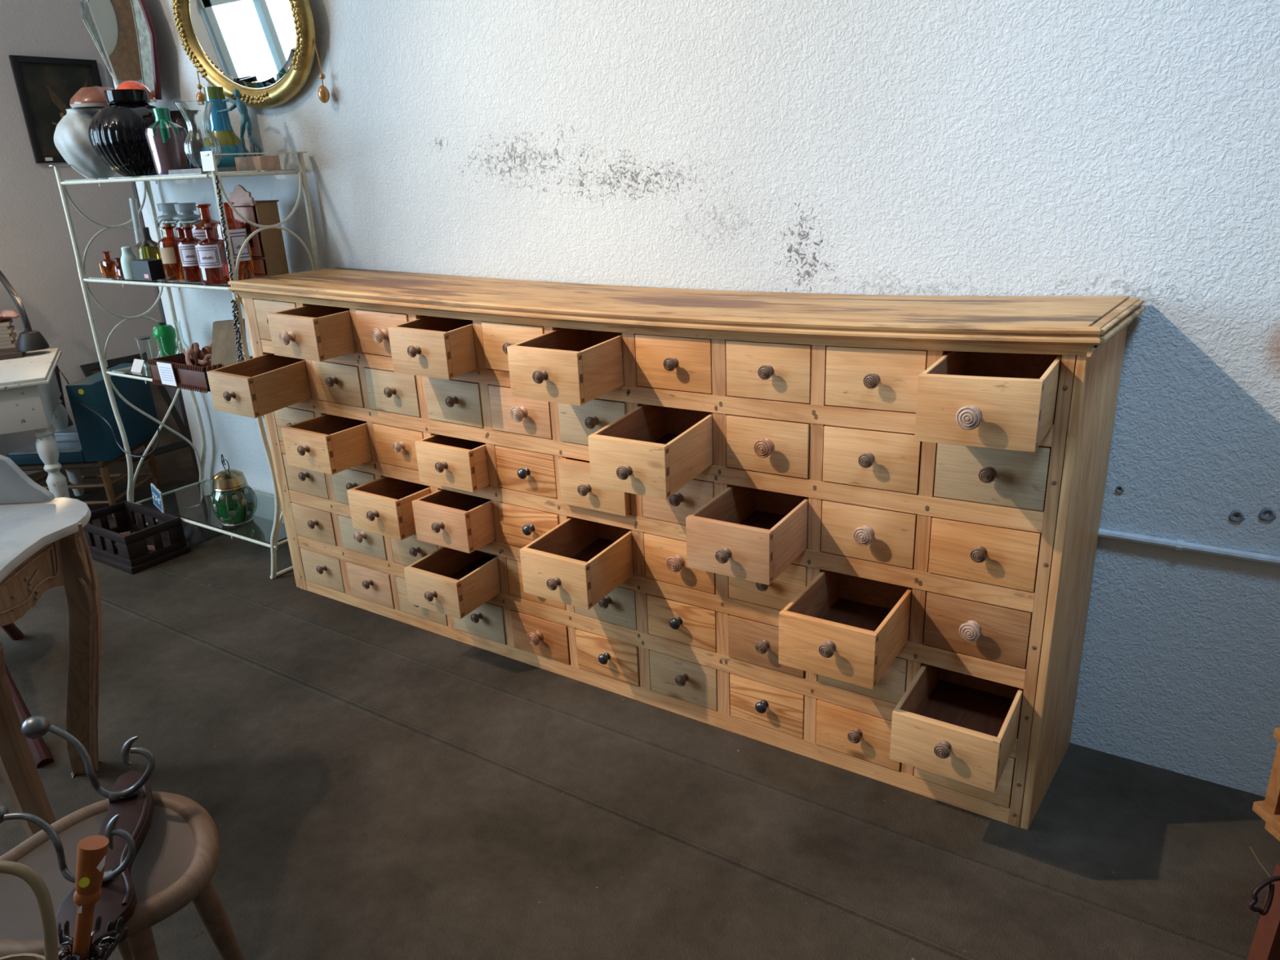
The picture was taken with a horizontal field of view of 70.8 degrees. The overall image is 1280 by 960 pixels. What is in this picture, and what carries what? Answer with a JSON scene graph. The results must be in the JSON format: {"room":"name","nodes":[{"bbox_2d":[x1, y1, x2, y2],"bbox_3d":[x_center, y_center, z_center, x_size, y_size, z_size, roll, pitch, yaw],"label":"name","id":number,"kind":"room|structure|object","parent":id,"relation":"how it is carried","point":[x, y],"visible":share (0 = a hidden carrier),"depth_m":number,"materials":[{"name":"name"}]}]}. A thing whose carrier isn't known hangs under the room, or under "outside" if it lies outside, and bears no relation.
{"room":"antique shop","nodes":[
{"label":"antique shop","id":0,"kind":"room"},
{"bbox_2d":[0,860,58,959],"bbox_3d":[-0.722,0.564,0.989,0.146,0.271,0.151,10,23,32],"label":"basket","id":1,"kind":"object","parent":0,"point":[41,891],"visible":1,"depth_m":0.99,"materials":[{"name":"brown"}]},
{"bbox_2d":[0,953,44,959],"bbox_3d":[-0.720,0.636,1.010,0.142,0.120,0.142,10,23,32],"label":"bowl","id":2,"kind":"object","parent":1,"relation":"on","point":[20,956],"depth_m":1.05,"materials":[{"name":"beige ceramic"}]},
{"bbox_2d":[57,835,128,959],"bbox_3d":[-0.675,0.524,1.077,0.097,0.200,0.096,10,23,32],"label":"brush","id":3,"kind":"object","parent":1,"relation":"in","point":[92,851],"visible":0.91,"depth_m":1.07,"materials":[{"name":"orange wood"}]},
{"bbox_2d":[0,0,184,475],"bbox_3d":[-2.660,-2.223,4.976,0.050,3.900,3.400,10,23,32],"label":"wall","id":4,"kind":"structure","parent":0,"point":[37,259],"depth_m":4.62,"materials":[{"name":"grey paint"}]},
{"bbox_2d":[8,54,102,163],"bbox_3d":[-2.922,-1.881,4.586,0.022,0.494,0.408,10,23,32],"label":"framed print","id":5,"kind":"object","parent":4,"relation":"attached to","point":[46,86],"visible":0.63,"depth_m":4.52,"materials":[{"name":"black"}]},
{"bbox_2d":[0,444,1279,959],"bbox_3d":[-0.379,0.910,1.846,8.400,0.104,7.800,10,23,32],"label":"floor","id":6,"kind":"structure","parent":0,"point":[373,786],"depth_m":2.04,"materials":[{"name":"concrete"}]},
{"bbox_2d":[1,622,54,768],"bbox_3d":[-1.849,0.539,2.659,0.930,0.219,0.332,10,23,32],"label":"wooden stool","id":7,"kind":"object","parent":6,"relation":"on","point":[42,756],"visible":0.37,"depth_m":2.45,"materials":[{"name":"red wood"}]},
{"bbox_2d":[0,347,84,497],"bbox_3d":[-3.004,-0.076,3.768,1.108,0.700,0.771,-12,22,-26],"label":"table","id":8,"kind":"object","parent":6,"relation":"on","point":[30,393],"visible":0.75,"depth_m":3.68,"materials":[{"name":"paint"}]},
{"bbox_2d":[0,345,26,359],"bbox_3d":[-3.038,-0.548,4.020,0.500,0.022,0.300,-12,22,-26],"label":"board","id":9,"kind":"object","parent":8,"relation":"on","point":[11,353],"visible":0.47,"depth_m":4.00,"materials":[{"name":"brown wood"}]},
{"bbox_2d":[0,339,17,349],"bbox_3d":[-3.001,-0.615,4.145,0.220,0.016,0.150,-12,22,-26],"label":"booklet","id":10,"kind":"object","parent":9,"relation":"on","point":[14,344],"visible":0.6,"depth_m":4.12,"materials":[{"name":"paper"}]},
{"bbox_2d":[0,337,15,345],"bbox_3d":[-3.011,-0.629,4.135,0.220,0.016,0.150,-12,22,-26],"label":"booklet","id":11,"kind":"object","parent":10,"relation":"on","point":[10,342],"visible":0.6,"depth_m":4.11,"materials":[{"name":"paper"}]},
{"bbox_2d":[0,332,17,342],"bbox_3d":[-3.003,-0.646,4.134,0.220,0.016,0.150,-12,22,-26],"label":"booklet","id":12,"kind":"object","parent":11,"relation":"on","point":[14,335],"visible":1,"depth_m":4.11,"materials":[{"name":"paper"}]},
{"bbox_2d":[0,331,13,337],"bbox_3d":[-3.012,-0.660,4.124,0.220,0.016,0.150,-12,22,-26],"label":"booklet","id":13,"kind":"object","parent":12,"relation":"on","point":[2,335],"visible":0.6,"depth_m":4.10,"materials":[{"name":"paper"}]},
{"bbox_2d":[0,325,14,334],"bbox_3d":[-3.004,-0.677,4.123,0.220,0.016,0.150,-12,22,-26],"label":"booklet","id":14,"kind":"object","parent":13,"relation":"on","point":[11,328],"visible":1,"depth_m":4.10,"materials":[{"name":"paper"}]},
{"bbox_2d":[0,324,11,330],"bbox_3d":[-3.014,-0.691,4.113,0.220,0.016,0.150,-12,22,-26],"label":"booklet","id":15,"kind":"object","parent":14,"relation":"on","point":[2,328],"visible":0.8,"depth_m":4.09,"materials":[{"name":"paper"}]},
{"bbox_2d":[0,318,13,326],"bbox_3d":[-3.005,-0.709,4.112,0.220,0.016,0.150,-12,22,-26],"label":"booklet","id":16,"kind":"object","parent":15,"relation":"on","point":[7,322],"visible":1,"depth_m":4.11,"materials":[{"name":"paper"}]},
{"bbox_2d":[0,309,19,322],"bbox_3d":[-2.939,-0.751,4.129,0.152,0.054,0.150,10,23,32],"label":"parcel","id":17,"kind":"object","parent":16,"relation":"on","point":[6,314],"visible":0.98,"depth_m":4.11,"materials":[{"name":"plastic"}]},
{"bbox_2d":[0,270,48,351],"bbox_3d":[-2.965,-0.830,4.135,0.627,0.424,0.170,10,23,32],"label":"desk lamp","id":18,"kind":"object","parent":9,"relation":"on","point":[28,340],"visible":1,"depth_m":4.02,"materials":[{"name":"black metal"}]},
{"bbox_2d":[56,365,159,457],"bbox_3d":[-2.272,-0.295,3.763,0.888,0.306,0.087,12,24,35],"label":"cord","id":19,"kind":"object","parent":8,"relation":"hanging from","point":[58,368],"visible":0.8,"depth_m":3.64,"materials":[{"name":"black rubber"}]},
{"bbox_2d":[0,454,102,837],"bbox_3d":[-1.433,0.429,1.923,0.822,0.903,0.558,6,21,23],"label":"table","id":20,"kind":"object","parent":6,"relation":"on","point":[44,546],"visible":0.92,"depth_m":1.98,"materials":[{"name":"wood"}]},
{"bbox_2d":[0,454,54,503],"bbox_3d":[-1.532,-0.003,1.985,0.442,0.123,0.020,-3,20,0],"label":"backsplash","id":21,"kind":"structure","parent":20,"relation":"on","point":[15,486],"depth_m":1.99,"materials":[{"name":"white wood"}]},
{"bbox_2d":[54,365,73,426],"bbox_3d":[-3.107,-0.338,4.636,1.052,0.587,0.068,13,25,37],"label":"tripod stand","id":22,"kind":"object","parent":6,"relation":"on","point":[70,423],"visible":0.08,"depth_m":4.33,"materials":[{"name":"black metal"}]},
{"bbox_2d":[17,437,161,517],"bbox_3d":[-2.557,-0.017,4.191,0.426,0.266,0.426,-2,20,1],"label":"chair","id":23,"kind":"object","parent":6,"relation":"on","point":[105,475],"visible":0.27,"depth_m":4.03,"materials":[{"name":"brown wood"}]},
{"bbox_2d":[4,363,160,465],"bbox_3d":[-2.549,-0.309,4.086,0.457,0.344,0.445,-2,20,1],"label":"case","id":24,"kind":"object","parent":23,"relation":"on","point":[91,438],"visible":0.84,"depth_m":3.94,"materials":[{"name":"teal metal"}]},
{"bbox_2d":[8,431,82,454],"bbox_3d":[-2.602,-0.192,4.134,0.316,0.006,0.430,-2,20,1],"label":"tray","id":25,"kind":"object","parent":24,"relation":"on","point":[66,445],"depth_m":3.99,"materials":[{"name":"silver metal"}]},
{"bbox_2d":[0,791,244,959],"bbox_3d":[-0.809,0.788,1.411,0.353,0.466,0.347,10,23,32],"label":"bentwood chair","id":26,"kind":"object","parent":6,"relation":"on","point":[175,864],"visible":0.62,"depth_m":1.35,"materials":[{"name":"brown wood"}]},
{"bbox_2d":[0,715,155,959],"bbox_3d":[-0.816,0.491,1.299,0.190,0.162,0.399,-10,21,-19],"label":"coat rack","id":27,"kind":"object","parent":26,"relation":"on","point":[126,823],"visible":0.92,"depth_m":1.32,"materials":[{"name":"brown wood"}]},
{"bbox_2d":[80,353,189,461],"bbox_3d":[-2.762,-0.409,4.957,0.300,0.508,0.360,10,23,32],"label":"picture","id":28,"kind":"object","parent":6,"relation":"on","point":[169,441],"visible":0.41,"depth_m":5.03,"materials":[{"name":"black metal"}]},
{"bbox_2d":[82,500,191,574],"bbox_3d":[-2.058,0.223,3.624,0.428,0.152,0.242,10,23,32],"label":"wooden crate","id":29,"kind":"object","parent":6,"relation":"on","point":[132,556],"visible":0.86,"depth_m":3.55,"materials":[{"name":"brown wood"}]},
{"bbox_2d":[119,531,131,535],"bbox_3d":[-2.147,0.233,3.707,0.096,0.032,0.028,-11,21,-22],"label":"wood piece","id":30,"kind":"object","parent":29,"relation":"on","point":[127,532],"visible":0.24,"depth_m":3.71,"materials":[{"name":"brown wood"}]},
{"bbox_2d":[146,545,155,551],"bbox_3d":[-1.937,0.272,3.572,0.096,0.028,0.028,-4,20,-2],"label":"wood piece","id":31,"kind":"object","parent":29,"relation":"in","point":[150,548],"visible":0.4,"depth_m":3.56,"materials":[{"name":"brown wood"}]},
{"bbox_2d":[150,482,164,513],"bbox_3d":[-1.899,0.069,3.542,0.069,0.125,0.010,10,23,32],"label":"price sign","id":32,"kind":"object","parent":29,"relation":"in","point":[157,494],"visible":1,"depth_m":3.54,"materials":[{"name":"blue paper"}]},
{"bbox_2d":[48,151,319,578],"bbox_3d":[-1.665,-0.446,3.461,1.116,1.485,0.368,10,23,32],"label":"metal shelf","id":33,"kind":"object","parent":6,"relation":"on","point":[192,501],"visible":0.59,"depth_m":3.44,"materials":[{"name":"white metal"}]},
{"bbox_2d":[53,108,115,178],"bbox_3d":[-2.062,-1.262,3.383,0.234,0.244,0.235,10,23,32],"label":"vase","id":34,"kind":"object","parent":33,"relation":"on","point":[71,138],"visible":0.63,"depth_m":3.29,"materials":[{"name":"white ceramic"}]},
{"bbox_2d":[69,85,114,109],"bbox_3d":[-1.984,-1.403,3.298,0.195,0.074,0.195,10,23,32],"label":"lid","id":35,"kind":"object","parent":34,"relation":"on","point":[93,97],"visible":0.64,"depth_m":3.23,"materials":[{"name":"brown ceramic"}]},
{"bbox_2d":[99,251,115,275],"bbox_3d":[-2.052,-0.838,3.476,0.062,0.086,0.062,10,23,32],"label":"bottle","id":36,"kind":"object","parent":33,"relation":"on","point":[109,269],"visible":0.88,"depth_m":3.46,"materials":[{"name":"orange glass"}]},
{"bbox_2d":[112,257,124,275],"bbox_3d":[-1.984,-0.813,3.431,0.040,0.064,0.040,10,23,32],"label":"bottle","id":37,"kind":"object","parent":33,"relation":"on","point":[117,265],"visible":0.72,"depth_m":3.42,"materials":[{"name":"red glass"}]},
{"bbox_2d":[88,88,157,177],"bbox_3d":[-1.770,-1.214,3.158,0.291,0.279,0.291,10,23,32],"label":"vase","id":38,"kind":"object","parent":33,"relation":"on","point":[116,132],"visible":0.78,"depth_m":3.06,"materials":[{"name":"black ceramic"}]},
{"bbox_2d":[120,246,137,279],"bbox_3d":[-1.879,-0.801,3.311,0.057,0.113,0.057,10,23,32],"label":"bottle","id":39,"kind":"object","parent":33,"relation":"on","point":[127,255],"visible":0.83,"depth_m":3.29,"materials":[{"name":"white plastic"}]},
{"bbox_2d":[128,198,140,244],"bbox_3d":[-1.959,-1.003,3.501,0.026,0.180,0.050,-4,20,-5],"label":"tube","id":40,"kind":"object","parent":33,"relation":"on","point":[133,203],"visible":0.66,"depth_m":3.49,"materials":[{"name":"white"}]},
{"bbox_2d":[116,80,156,104],"bbox_3d":[-1.844,-1.296,3.324,0.144,0.329,0.144,10,23,32],"label":"table lamp","id":41,"kind":"object","parent":33,"relation":"on","point":[127,84],"visible":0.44,"depth_m":3.25,"materials":[{"name":"orange plastic"}]},
{"bbox_2d":[130,359,144,373],"bbox_3d":[-1.955,-0.444,3.500,0.070,0.045,0.026,10,23,32],"label":"folded card","id":42,"kind":"object","parent":33,"relation":"on","point":[137,365],"visible":1,"depth_m":3.50,"materials":[{"name":"beige paper"}]},
{"bbox_2d":[134,335,153,367],"bbox_3d":[-1.969,-0.511,3.583,0.055,0.117,0.055,10,23,32],"label":"glass jar","id":43,"kind":"object","parent":33,"relation":"on","point":[143,342],"visible":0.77,"depth_m":3.56,"materials":[{"name":"white"}]},
{"bbox_2d":[133,226,160,259],"bbox_3d":[-1.869,-0.872,3.423,0.101,0.171,0.103,10,23,32],"label":"bottle","id":44,"kind":"object","parent":33,"relation":"on","point":[147,248],"visible":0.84,"depth_m":3.39,"materials":[{"name":"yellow glass"}]},
{"bbox_2d":[130,257,164,280],"bbox_3d":[-1.769,-0.762,3.254,0.114,0.068,0.073,10,23,32],"label":"box","id":45,"kind":"object","parent":33,"relation":"on","point":[152,267],"visible":0.86,"depth_m":3.22,"materials":[{"name":"black cardboard"}]},
{"bbox_2d":[155,337,168,358],"bbox_3d":[-1.879,-0.501,3.536,0.056,0.120,0.056,10,23,32],"label":"flask","id":46,"kind":"object","parent":33,"relation":"on","point":[162,353],"visible":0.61,"depth_m":3.52,"materials":[{"name":"white"}]},
{"bbox_2d":[151,321,177,355],"bbox_3d":[-1.929,-0.563,3.662,0.085,0.158,0.085,10,23,32],"label":"bottle","id":47,"kind":"object","parent":33,"relation":"on","point":[167,332],"visible":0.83,"depth_m":3.63,"materials":[{"name":"green glass"}]},
{"bbox_2d":[144,107,191,174],"bbox_3d":[-1.566,-1.123,2.987,0.130,0.205,0.127,10,23,32],"label":"vase","id":48,"kind":"object","parent":33,"relation":"on","point":[165,139],"visible":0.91,"depth_m":2.95,"materials":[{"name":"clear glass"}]},
{"bbox_2d":[155,202,179,239],"bbox_3d":[-1.796,-0.938,3.475,0.112,0.252,0.112,10,23,32],"label":"apothecary jar","id":49,"kind":"object","parent":33,"relation":"on","point":[168,210],"visible":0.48,"depth_m":3.42,"materials":[{"name":"clear glass"}]},
{"bbox_2d":[157,222,184,280],"bbox_3d":[-1.656,-0.810,3.190,0.086,0.192,0.087,10,23,32],"label":"bottle","id":50,"kind":"object","parent":33,"relation":"on","point":[167,246],"visible":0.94,"depth_m":3.16,"materials":[{"name":"orange glass"}]},
{"bbox_2d":[173,226,184,239],"bbox_3d":[-1.660,-0.832,3.281,0.076,0.172,0.076,10,23,32],"label":"bottle","id":51,"kind":"object","parent":33,"relation":"on","point":[180,233],"visible":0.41,"depth_m":3.25,"materials":[{"name":"orange glass"}]},
{"bbox_2d":[173,320,188,354],"bbox_3d":[-1.817,-0.542,3.567,0.067,0.172,0.067,10,23,32],"label":"flask","id":52,"kind":"object","parent":33,"relation":"on","point":[181,344],"visible":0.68,"depth_m":3.55,"materials":[{"name":"white"}]},
{"bbox_2d":[169,110,195,168],"bbox_3d":[-1.594,-1.192,3.182,0.135,0.206,0.132,10,23,32],"label":"vase","id":53,"kind":"object","parent":33,"relation":"on","point":[176,117],"visible":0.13,"depth_m":3.12,"materials":[{"name":"clear glass"}]},
{"bbox_2d":[173,202,199,237],"bbox_3d":[-1.681,-0.907,3.375,0.109,0.252,0.109,10,23,32],"label":"apothecary jar","id":54,"kind":"object","parent":33,"relation":"on","point":[187,215],"visible":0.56,"depth_m":3.32,"materials":[{"name":"clear glass"}]},
{"bbox_2d":[177,223,201,282],"bbox_3d":[-1.544,-0.784,3.102,0.085,0.192,0.085,10,23,32],"label":"bottle","id":55,"kind":"object","parent":33,"relation":"on","point":[186,249],"visible":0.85,"depth_m":3.07,"materials":[{"name":"orange glass"}]},
{"bbox_2d":[147,340,253,393],"bbox_3d":[-1.590,-0.426,3.260,0.354,0.151,0.202,10,23,32],"label":"tray","id":56,"kind":"object","parent":33,"relation":"on","point":[194,377],"depth_m":3.21,"materials":[{"name":"brown"}]},
{"bbox_2d":[156,361,177,386],"bbox_3d":[-1.688,-0.378,3.210,0.098,0.080,0.004,10,23,32],"label":"price card","id":57,"kind":"object","parent":56,"relation":"attached to","point":[166,370],"visible":1,"depth_m":3.21,"materials":[{"name":"white paper"}]},
{"bbox_2d":[168,167,236,174],"bbox_3d":[-1.452,-1.022,2.975,0.205,0.014,0.125,10,23,32],"label":"coaster","id":58,"kind":"object","parent":33,"relation":"on","point":[219,169],"visible":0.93,"depth_m":2.93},
{"bbox_2d":[173,101,222,168],"bbox_3d":[-1.426,-1.117,2.918,0.120,0.199,0.120,-5,20,-6],"label":"vase","id":59,"kind":"object","parent":58,"relation":"on","point":[199,138],"visible":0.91,"depth_m":2.88,"materials":[{"name":"clear glass"}]},
{"bbox_2d":[190,204,219,239],"bbox_3d":[-1.569,-0.876,3.282,0.123,0.248,0.124,10,23,32],"label":"bottle","id":60,"kind":"object","parent":33,"relation":"on","point":[198,233],"visible":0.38,"depth_m":3.23,"materials":[{"name":"orange glass"}]},
{"bbox_2d":[200,151,215,171],"bbox_3d":[-1.343,-0.990,2.795,0.066,0.058,0.002,10,23,32],"label":"price tag","id":61,"kind":"object","parent":33,"relation":"attached to","point":[207,161],"visible":1,"depth_m":2.79,"materials":[{"name":"white paper"}]},
{"bbox_2d":[194,223,230,284],"bbox_3d":[-1.429,-0.758,3.013,0.105,0.193,0.106,10,23,32],"label":"bottle","id":62,"kind":"object","parent":33,"relation":"on","point":[211,253],"visible":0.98,"depth_m":2.98,"materials":[{"name":"orange glass"}]},
{"bbox_2d":[214,174,234,293],"bbox_3d":[-1.315,-0.776,2.854,0.039,0.362,0.009,10,23,32],"label":"necklace","id":63,"kind":"object","parent":33,"relation":"hanging from","point":[223,221],"visible":0.99,"depth_m":2.84,"materials":[{"name":"black"}]},
{"bbox_2d":[203,86,252,169],"bbox_3d":[-1.458,-1.217,3.133,0.182,0.275,0.182,10,23,32],"label":"ceramic vase","id":64,"kind":"object","parent":33,"relation":"on","point":[220,126],"visible":0.52,"depth_m":3.09,"materials":[{"name":"teal ceramic"}]},
{"bbox_2d":[210,318,246,367],"bbox_3d":[-1.415,-0.437,3.116,0.227,0.239,0.072,10,23,32],"label":"panel","id":65,"kind":"object","parent":33,"relation":"on","point":[224,351],"visible":0.5,"depth_m":3.13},
{"bbox_2d":[210,453,257,526],"bbox_3d":[-1.581,0.032,3.475,0.170,0.273,0.170,10,23,32],"label":"lidded jar","id":66,"kind":"object","parent":33,"relation":"on","point":[233,502],"visible":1,"depth_m":3.44,"materials":[{"name":"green glass"}]},
{"bbox_2d":[214,202,255,280],"bbox_3d":[-1.394,-0.819,3.087,0.101,0.255,0.100,10,23,32],"label":"bottle","id":67,"kind":"object","parent":33,"relation":"on","point":[237,230],"visible":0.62,"depth_m":3.06,"materials":[{"name":"orange glass"}]},
{"bbox_2d":[230,299,244,361],"bbox_3d":[-1.332,-0.467,2.983,0.068,0.263,0.013,10,23,32],"label":"necklace","id":68,"kind":"object","parent":33,"relation":"hanging from","point":[235,305],"visible":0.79,"depth_m":2.97,"materials":[{"name":"black"}]},
{"bbox_2d":[216,88,280,171],"bbox_3d":[-1.332,-1.178,3.032,0.211,0.258,0.080,10,23,32],"label":"figurine","id":69,"kind":"object","parent":33,"relation":"on","point":[259,162],"visible":0.99,"depth_m":3.01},
{"bbox_2d":[228,184,288,276],"bbox_3d":[-1.347,-0.875,3.157,0.168,0.309,0.103,10,23,32],"label":"box","id":70,"kind":"object","parent":33,"relation":"on","point":[267,246],"visible":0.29,"depth_m":3.12,"materials":[{"name":"brown"}]},
{"bbox_2d":[156,513,230,544],"bbox_3d":[-1.899,0.135,3.862,0.340,0.142,0.260,10,23,32],"label":"bag","id":71,"kind":"object","parent":6,"relation":"on","point":[193,534],"visible":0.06,"depth_m":3.73,"materials":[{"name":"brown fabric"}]},
{"bbox_2d":[206,266,1145,830],"bbox_3d":[-0.186,0.042,2.471,2.585,1.102,0.618,10,23,32],"label":"base cabinet","id":72,"kind":"object","parent":6,"relation":"on","point":[855,533],"visible":1,"depth_m":2.10,"materials":[{"name":"brown wood"}]},
{"bbox_2d":[1247,727,1279,959],"bbox_3d":[1.213,0.673,1.470,0.360,0.464,0.300,-5,20,-7],"label":"rack","id":73,"kind":"object","parent":6,"relation":"on","point":[1265,945],"visible":1,"depth_m":1.51,"materials":[{"name":"orange wood"}]},
{"bbox_2d":[1248,846,1279,915],"bbox_3d":[0.951,0.593,1.363,0.044,0.054,0.153,10,23,32],"label":"iron hook","id":74,"kind":"object","parent":73,"relation":"hanging from","point":[1271,879],"visible":1,"depth_m":1.32,"materials":[{"name":"black metal"}]},
{"bbox_2d":[111,0,1279,796],"bbox_3d":[0.764,-1.261,1.833,6.720,3.900,0.200,10,23,32],"label":"wall","id":75,"kind":"structure","parent":0,"point":[984,148],"depth_m":2.07,"materials":[{"name":"white paint"}]},
{"bbox_2d":[80,0,161,100],"bbox_3d":[-1.935,-1.645,3.353,0.459,0.446,0.028,10,23,32],"label":"mirror","id":76,"kind":"object","parent":75,"relation":"attached to","point":[123,31],"visible":0.91,"depth_m":3.34,"materials":[{"name":"red wood"}]},
{"bbox_2d":[88,0,142,84],"bbox_3d":[-1.951,-1.647,3.359,0.290,0.406,0.001,10,23,32],"label":"mirror glass","id":77,"kind":"object","parent":76,"relation":"attached to","point":[114,21],"depth_m":3.35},
{"bbox_2d":[103,58,199,481],"bbox_3d":[-2.084,-1.411,3.667,0.025,3.200,0.054,10,23,32],"label":"trim","id":78,"kind":"structure","parent":75,"relation":"attached to","point":[109,77],"depth_m":3.89,"materials":[{"name":"grey wood"}]},
{"bbox_2d":[171,0,329,108],"bbox_3d":[-1.334,-1.523,2.994,0.709,0.541,0.102,10,23,32],"label":"oval mirror","id":79,"kind":"object","parent":75,"relation":"attached to","point":[264,50],"visible":0.94,"depth_m":3.02,"materials":[{"name":"gold metal"}]},
{"bbox_2d":[189,0,292,82],"bbox_3d":[-1.331,-1.522,2.990,0.523,0.369,0.045,10,23,32],"label":"mirror glass","id":80,"kind":"object","parent":79,"relation":"attached to","point":[234,41],"depth_m":3.02,"materials":[{"name":"silver metal"}]},
{"bbox_2d":[1115,484,1124,492],"bbox_3d":[1.062,0.020,1.992,0.017,0.017,0.007,10,23,32],"label":"plug","id":81,"kind":"object","parent":75,"relation":"attached to","point":[1117,490],"visible":1,"depth_m":1.99,"materials":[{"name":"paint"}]},
{"bbox_2d":[1097,528,1279,565],"bbox_3d":[2.237,0.329,1.280,3.000,0.029,0.025,10,23,32],"label":"pipe","id":82,"kind":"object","parent":75,"relation":"attached to","point":[1179,544],"depth_m":1.94,"materials":[{"name":"grey metal"}]},
{"bbox_2d":[1228,509,1244,521],"bbox_3d":[1.250,0.075,1.883,0.028,0.028,0.007,10,23,32],"label":"plug","id":83,"kind":"object","parent":75,"relation":"attached to","point":[1240,517],"visible":1,"depth_m":1.88,"materials":[{"name":"paint"}]},
{"bbox_2d":[1258,506,1275,520],"bbox_3d":[1.292,0.070,1.852,0.030,0.030,0.007,10,23,32],"label":"plug","id":84,"kind":"object","parent":75,"relation":"attached to","point":[1272,515],"visible":1,"depth_m":1.85,"materials":[{"name":"paint"}]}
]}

